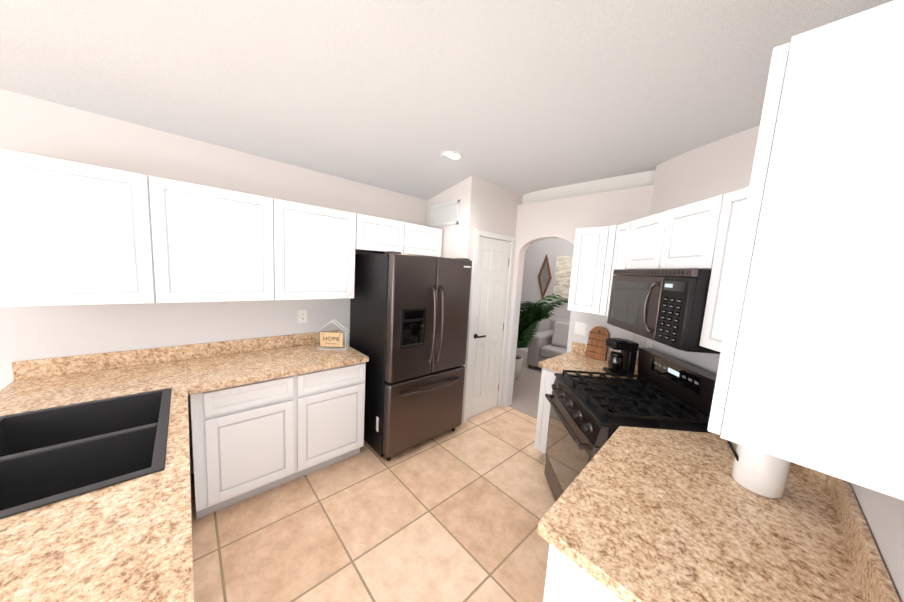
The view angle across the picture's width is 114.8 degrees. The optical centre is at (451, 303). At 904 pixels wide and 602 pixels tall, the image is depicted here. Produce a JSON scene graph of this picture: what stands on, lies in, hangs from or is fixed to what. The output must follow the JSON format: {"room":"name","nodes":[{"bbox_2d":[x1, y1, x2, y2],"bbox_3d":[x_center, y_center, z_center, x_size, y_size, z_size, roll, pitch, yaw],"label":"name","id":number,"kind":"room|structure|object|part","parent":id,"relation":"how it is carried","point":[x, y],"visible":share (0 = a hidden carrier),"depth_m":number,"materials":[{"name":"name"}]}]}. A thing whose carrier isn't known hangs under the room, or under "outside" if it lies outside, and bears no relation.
{"room":"kitchen","nodes":[
{"label":"kitchen","id":0,"kind":"room"},
{"bbox_2d":[0,418,11,473],"bbox_3d":[-1.685,0.651,0.975,0.012,0.217,0.770,-3,9,-43],"label":"sink","id":1,"kind":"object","parent":0,"relation":"attached to","point":[5,461],"depth_m":1.22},
{"bbox_2d":[0,466,159,581],"bbox_3d":[-1.239,0.691,0.859,0.509,0.217,0.012,-3,9,-43],"label":"countertop","id":2,"kind":"structure","parent":0,"relation":"attached to","point":[38,533],"depth_m":0.81,"materials":[{"name":"beige stone"}]},
{"bbox_2d":[4,390,159,461],"bbox_3d":[-1.767,0.592,1.428,0.509,0.217,0.012,-3,9,-43],"label":"sink basin","id":3,"kind":"structure","parent":0,"relation":"attached to","point":[41,433],"depth_m":1.35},
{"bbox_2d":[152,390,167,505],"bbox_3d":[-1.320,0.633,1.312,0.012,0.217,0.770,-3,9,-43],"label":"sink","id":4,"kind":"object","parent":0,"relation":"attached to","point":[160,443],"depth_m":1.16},
{"bbox_2d":[0,89,427,474],"bbox_3d":[-2.421,-0.164,1.622,5.770,3.000,0.100,-3,9,-43],"label":"wall","id":5,"kind":"structure","parent":0,"point":[33,125],"depth_m":1.94,"materials":[{"name":"paint"}]},
{"bbox_2d":[0,148,171,306],"bbox_3d":[-2.068,-0.379,1.616,0.680,0.740,0.332,-3,9,-43],"label":"upper cabinet","id":6,"kind":"object","parent":5,"relation":"attached to","point":[73,233],"depth_m":1.51,"materials":[{"name":"white wood"}]},
{"bbox_2d":[12,330,339,381],"bbox_3d":[-1.775,0.342,2.224,1.820,0.104,0.020,-3,9,-43],"label":"backsplash","id":7,"kind":"structure","parent":5,"relation":"attached to","point":[78,364],"depth_m":1.94,"materials":[{"name":"beige stone"}]},
{"bbox_2d":[168,179,287,302],"bbox_3d":[-1.636,-0.400,2.015,0.743,0.740,0.332,-3,9,-43],"label":"upper cabinet","id":8,"kind":"object","parent":5,"relation":"attached to","point":[228,245],"depth_m":1.92,"materials":[{"name":"white wood"}]},
{"bbox_2d":[298,310,306,322],"bbox_3d":[-1.343,0.114,2.597,0.075,0.120,0.008,-3,9,-43],"label":"electrical outlet","id":9,"kind":"object","parent":5,"relation":"attached to","point":[302,316],"visible":1,"depth_m":2.60,"materials":[{"name":"white plastic"}]},
{"bbox_2d":[288,201,359,299],"bbox_3d":[-1.203,-0.421,2.413,0.681,0.740,0.332,-3,9,-43],"label":"upper cabinet","id":10,"kind":"object","parent":5,"relation":"attached to","point":[323,243],"depth_m":2.33,"materials":[{"name":"white wood"}]},
{"bbox_2d":[360,214,411,253],"bbox_3d":[-0.736,-0.659,2.806,0.550,0.305,0.332,-3,9,-43],"label":"upper cabinet","id":11,"kind":"object","parent":5,"relation":"attached to","point":[377,235],"depth_m":2.69,"materials":[{"name":"white wood"}]},
{"bbox_2d":[412,224,441,256],"bbox_3d":[-0.423,-0.675,3.094,0.550,0.305,0.332,-3,9,-43],"label":"upper cabinet","id":12,"kind":"object","parent":5,"relation":"attached to","point":[426,241],"depth_m":3.02,"materials":[{"name":"white wood"}]},
{"bbox_2d":[190,406,554,601],"bbox_3d":[-1.165,1.535,0.902,6.520,0.050,3.670,-3,9,-43],"label":"floor","id":13,"kind":"structure","parent":0,"point":[459,513],"depth_m":1.84,"materials":[{"name":"beige tile"}]},
{"bbox_2d":[0,386,193,601],"bbox_3d":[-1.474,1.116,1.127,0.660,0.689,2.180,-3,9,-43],"label":"countertop","id":14,"kind":"structure","parent":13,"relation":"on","point":[154,564],"depth_m":0.70,"materials":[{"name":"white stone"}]},
{"bbox_2d":[0,430,159,585],"bbox_3d":[-1.509,0.754,1.157,0.509,0.010,0.794,-3,9,-43],"label":"sink basin","id":15,"kind":"structure","parent":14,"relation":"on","point":[37,477],"depth_m":1.13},
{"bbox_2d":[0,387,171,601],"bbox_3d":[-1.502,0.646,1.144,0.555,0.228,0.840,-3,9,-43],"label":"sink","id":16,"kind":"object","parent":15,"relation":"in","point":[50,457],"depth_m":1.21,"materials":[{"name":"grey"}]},
{"bbox_2d":[184,362,307,518],"bbox_3d":[-1.517,0.899,2.156,0.625,0.875,0.608,-3,9,-43],"label":"base cabinet","id":17,"kind":"object","parent":13,"relation":"on","point":[249,441],"depth_m":1.91,"materials":[{"name":"white wood"}]},
{"bbox_2d":[188,342,367,393],"bbox_3d":[-1.310,0.439,2.249,1.110,0.040,0.637,-3,9,-43],"label":"countertop","id":18,"kind":"structure","parent":17,"relation":"on","point":[221,371],"depth_m":2.08,"materials":[{"name":"beige stone"}]},
{"bbox_2d":[315,319,349,349],"bbox_3d":[-1.044,0.269,2.532,0.278,0.261,0.074,3,7,-5],"label":"home sign","id":19,"kind":"object","parent":18,"relation":"on","point":[328,341],"visible":1,"depth_m":2.50,"materials":[{"name":"beige wood"}]},
{"bbox_2d":[308,362,365,473],"bbox_3d":[-1.166,0.881,2.479,0.610,0.875,0.608,-3,9,-43],"label":"base cabinet","id":20,"kind":"object","parent":13,"relation":"on","point":[336,398],"depth_m":2.30,"materials":[{"name":"white wood"}]},
{"bbox_2d":[350,251,471,460],"bbox_3d":[-0.416,0.419,2.883,0.886,1.787,0.862,-3,9,-43],"label":"fridge","id":21,"kind":"object","parent":13,"relation":"on","point":[409,314],"visible":0.98,"depth_m":2.54,"materials":[{"name":"black metal"}]},
{"bbox_2d":[543,546,616,601],"bbox_3d":[0.956,1.162,1.176,1.310,0.875,0.690,-3,9,-43],"label":"base cabinet","id":22,"kind":"object","parent":13,"relation":"on","point":[563,582],"depth_m":0.86,"materials":[{"name":"white wood"}]},
{"bbox_2d":[537,426,860,601],"bbox_3d":[0.966,0.709,1.119,1.336,0.040,0.708,-3,9,-43],"label":"countertop","id":23,"kind":"structure","parent":22,"relation":"on","point":[655,515],"depth_m":0.90,"materials":[{"name":"beige stone"}]},
{"bbox_2d":[707,416,790,498],"bbox_3d":[1.170,0.535,1.102,0.145,0.331,0.300,-3,9,-43],"label":"utensil crock","id":24,"kind":"object","parent":23,"relation":"on","point":[759,473],"visible":0.44,"depth_m":1.06,"materials":[{"name":"white ceramic"}]},
{"bbox_2d":[534,341,637,459],"bbox_3d":[1.230,0.947,2.522,0.637,1.019,0.763,-3,9,-43],"label":"base cabinet","id":25,"kind":"object","parent":13,"relation":"on","point":[576,359],"visible":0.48,"depth_m":2.54,"materials":[{"name":"white wood"}]},
{"bbox_2d":[538,341,637,384],"bbox_3d":[1.256,0.514,2.471,0.637,0.145,0.763,-3,9,-43],"label":"countertop","id":26,"kind":"structure","parent":25,"relation":"on","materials":[{"name":"stone"}]},
{"bbox_2d":[585,326,608,360],"bbox_3d":[1.378,0.366,2.726,0.023,0.310,0.181,7,3,-43],"label":"cutting board","id":27,"kind":"object","parent":25,"relation":"on","point":[597,347],"visible":0.98,"depth_m":2.72,"materials":[{"name":"brown wood"}]},
{"bbox_2d":[603,338,638,376],"bbox_3d":[1.350,0.424,2.333,0.190,0.285,0.171,4,7,2],"label":"coffee maker","id":28,"kind":"object","parent":25,"relation":"on","point":[623,361],"visible":0.98,"depth_m":2.27,"materials":[{"name":"black plastic"}]},
{"bbox_2d":[544,347,716,501],"bbox_3d":[1.091,0.936,1.923,0.784,1.165,0.752,4,7,2],"label":"range","id":29,"kind":"object","parent":13,"relation":"on","point":[590,415],"visible":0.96,"depth_m":1.80,"materials":[{"name":"black metal"}]},
{"bbox_2d":[0,0,893,199],"bbox_3d":[-0.993,-1.041,0.615,6.570,0.296,3.470,-3,9,-43],"label":"ceiling","id":30,"kind":"structure","parent":0,"point":[522,97],"depth_m":1.41,"materials":[{"name":"paint"}]},
{"bbox_2d":[441,151,462,159],"bbox_3d":[-0.009,-1.241,2.424,0.196,0.014,0.196,-3,9,-43],"label":"recessed light","id":31,"kind":"object","parent":30,"relation":"in","point":[455,155],"visible":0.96,"depth_m":2.39,"materials":[{"name":"white"}]},
{"bbox_2d":[426,176,478,422],"bbox_3d":[-0.071,-0.215,3.246,0.112,3.000,0.700,-3,9,-43],"label":"wall","id":32,"kind":"structure","parent":0,"point":[458,240],"depth_m":3.02,"materials":[{"name":"paint"}]},
{"bbox_3d":[-0.090,-0.977,3.152,0.012,0.240,0.480,-3,9,-43],"label":"air vent grille","id":33,"kind":"part","parent":32,"relation":"part of","materials":[{"name":"white metal"}]},
{"bbox_2d":[476,179,522,405],"bbox_3d":[0.470,-0.194,3.340,0.810,3.000,0.100,-3,9,-43],"label":"wall","id":34,"kind":"structure","parent":0,"point":[497,206],"depth_m":3.17,"materials":[{"name":"paint"}]},
{"bbox_2d":[463,229,515,422],"bbox_3d":[0.429,0.261,3.313,0.690,2.100,0.102,-3,9,-43],"label":"door","id":35,"kind":"structure","parent":34,"relation":"attached to","point":[488,293],"depth_m":3.31,"materials":[{"name":"white wood"}]},
{"bbox_2d":[509,349,541,418],"bbox_3d":[2.138,1.363,3.991,2.530,0.058,7.400,-3,9,-43],"label":"floor","id":36,"kind":"structure","parent":0,"point":[526,392],"depth_m":4.21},
{"bbox_2d":[514,294,567,379],"bbox_3d":[1.126,0.526,4.414,1.215,1.383,1.266,-3,9,-43],"label":"potted palm","id":37,"kind":"object","parent":36,"relation":"on","point":[539,312],"visible":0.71,"depth_m":4.31,"materials":[{"name":"green plant"}]},
{"bbox_2d":[527,318,569,368],"bbox_3d":[2.385,0.812,4.689,0.920,0.900,2.100,-3,9,-43],"label":"sofa","id":38,"kind":"object","parent":36,"relation":"on","point":[552,341],"visible":0.19,"depth_m":5.01,"materials":[{"name":"fabric"}]},
{"bbox_2d":[551,321,569,349],"bbox_3d":[1.966,0.537,4.982,0.440,0.440,0.110,7,-8,31],"label":"cushion","id":39,"kind":"object","parent":38,"relation":"on","point":[560,331],"depth_m":4.98,"materials":[{"name":"fabric"}]},
{"bbox_2d":[520,238,573,346],"bbox_3d":[3.122,-0.213,4.632,0.100,3.050,7.400,-3,9,-43],"label":"wall","id":40,"kind":"structure","parent":0,"point":[538,251],"depth_m":5.91,"materials":[{"name":"grey paint"}]},
{"bbox_2d":[538,254,551,297],"bbox_3d":[1.878,-0.540,5.869,0.028,0.920,0.300,-3,9,-43],"label":"wall mirror","id":41,"kind":"object","parent":40,"relation":"attached to","point":[544,277],"visible":0.9,"depth_m":5.86,"materials":[{"name":"brown wood"}]},
{"bbox_2d":[553,256,572,298],"bbox_3d":[2.228,-0.494,5.487,0.033,0.800,0.580,-3,9,-43],"label":"wall art","id":42,"kind":"object","parent":40,"relation":"attached to","point":[563,269],"visible":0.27,"depth_m":5.56},
{"bbox_2d":[502,185,652,406],"bbox_3d":[1.203,0.149,3.073,0.120,2.470,1.565,-3,9,-43],"label":"wall","id":43,"kind":"structure","parent":0,"point":[563,218],"depth_m":2.96,"materials":[{"name":"paint"}]},
{"bbox_2d":[574,322,586,335],"bbox_3d":[1.286,0.251,2.892,0.008,0.120,0.115,-3,9,-43],"label":"light switch","id":44,"kind":"object","parent":43,"relation":"attached to","point":[580,328],"visible":1,"depth_m":2.89,"materials":[{"name":"white plastic"}]},
{"bbox_2d":[567,225,616,315],"bbox_3d":[1.309,-0.294,2.601,0.331,0.740,0.333,-3,9,-43],"label":"upper cabinet","id":45,"kind":"object","parent":43,"relation":"attached to","point":[592,261],"visible":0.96,"depth_m":2.48,"materials":[{"name":"white wood"}]},
{"bbox_2d":[606,222,629,315],"bbox_3d":[1.463,-0.252,2.327,0.330,0.740,0.345,4,7,2],"label":"upper cabinet","id":46,"kind":"object","parent":43,"relation":"attached to","point":[619,256],"depth_m":2.26,"materials":[{"name":"white wood"}]},
{"bbox_2d":[522,170,654,203],"bbox_3d":[1.323,-1.340,2.926,0.035,0.530,1.565,-3,9,-43],"label":"wall","id":47,"kind":"structure","parent":0,"point":[635,180],"depth_m":2.83,"materials":[{"name":"white paint"}]},
{"bbox_2d":[632,125,759,374],"bbox_3d":[1.641,0.058,1.799,0.100,3.000,1.450,4,7,2],"label":"wall","id":48,"kind":"structure","parent":0,"point":[723,166],"depth_m":1.89,"materials":[{"name":"paint"}]},
{"bbox_2d":[622,209,673,268],"bbox_3d":[1.458,-0.398,1.914,0.330,0.355,0.442,4,7,2],"label":"upper cabinet","id":49,"kind":"object","parent":48,"relation":"attached to","point":[648,239],"depth_m":1.90,"materials":[{"name":"white wood"}]},
{"bbox_2d":[646,341,652,347],"bbox_3d":[1.585,0.365,2.327,0.008,0.120,0.075,4,7,2],"label":"outlet","id":50,"kind":"object","parent":48,"relation":"attached to","point":[649,344],"visible":0.42,"depth_m":2.32,"materials":[{"name":"white plastic"}]},
{"bbox_2d":[666,196,717,269],"bbox_3d":[1.444,-0.362,1.598,0.330,0.355,0.442,4,7,2],"label":"upper cabinet","id":51,"kind":"object","parent":48,"relation":"attached to","point":[705,234],"depth_m":1.55,"materials":[{"name":"white wood"}]},
{"bbox_2d":[607,269,720,353],"bbox_3d":[1.354,0.004,1.805,0.475,0.419,0.756,4,7,2],"label":"microwave","id":52,"kind":"object","parent":51,"relation":"attached to","point":[667,307],"visible":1,"depth_m":1.60,"materials":[{"name":"black metal"}]},
{"bbox_2d":[699,187,748,351],"bbox_3d":[1.416,-0.126,1.230,0.330,0.740,0.345,4,7,2],"label":"upper cabinet","id":53,"kind":"object","parent":48,"relation":"attached to","point":[729,211],"depth_m":1.35,"materials":[{"name":"white wood"}]},
{"bbox_2d":[849,482,903,601],"bbox_3d":[-0.396,0.242,-0.788,5.455,3.000,0.100,-3,9,-43],"label":"wall","id":54,"kind":"structure","parent":0,"point":[883,514],"depth_m":0.73,"materials":[{"name":"paint"}]},
{"bbox_2d":[707,0,903,500],"bbox_3d":[1.013,-0.094,0.760,0.950,0.740,0.331,-3,9,-43],"label":"upper cabinet","id":55,"kind":"object","parent":54,"relation":"attached to","point":[810,373],"visible":1,"depth_m":0.48,"materials":[{"name":"white wood"}]},
{"bbox_2d":[825,474,900,601],"bbox_3d":[1.110,0.685,0.775,1.084,0.104,0.020,-3,9,-43],"label":"backsplash","id":56,"kind":"structure","parent":54,"relation":"attached to","point":[875,584],"depth_m":0.79,"materials":[{"name":"beige stone"}]}
]}

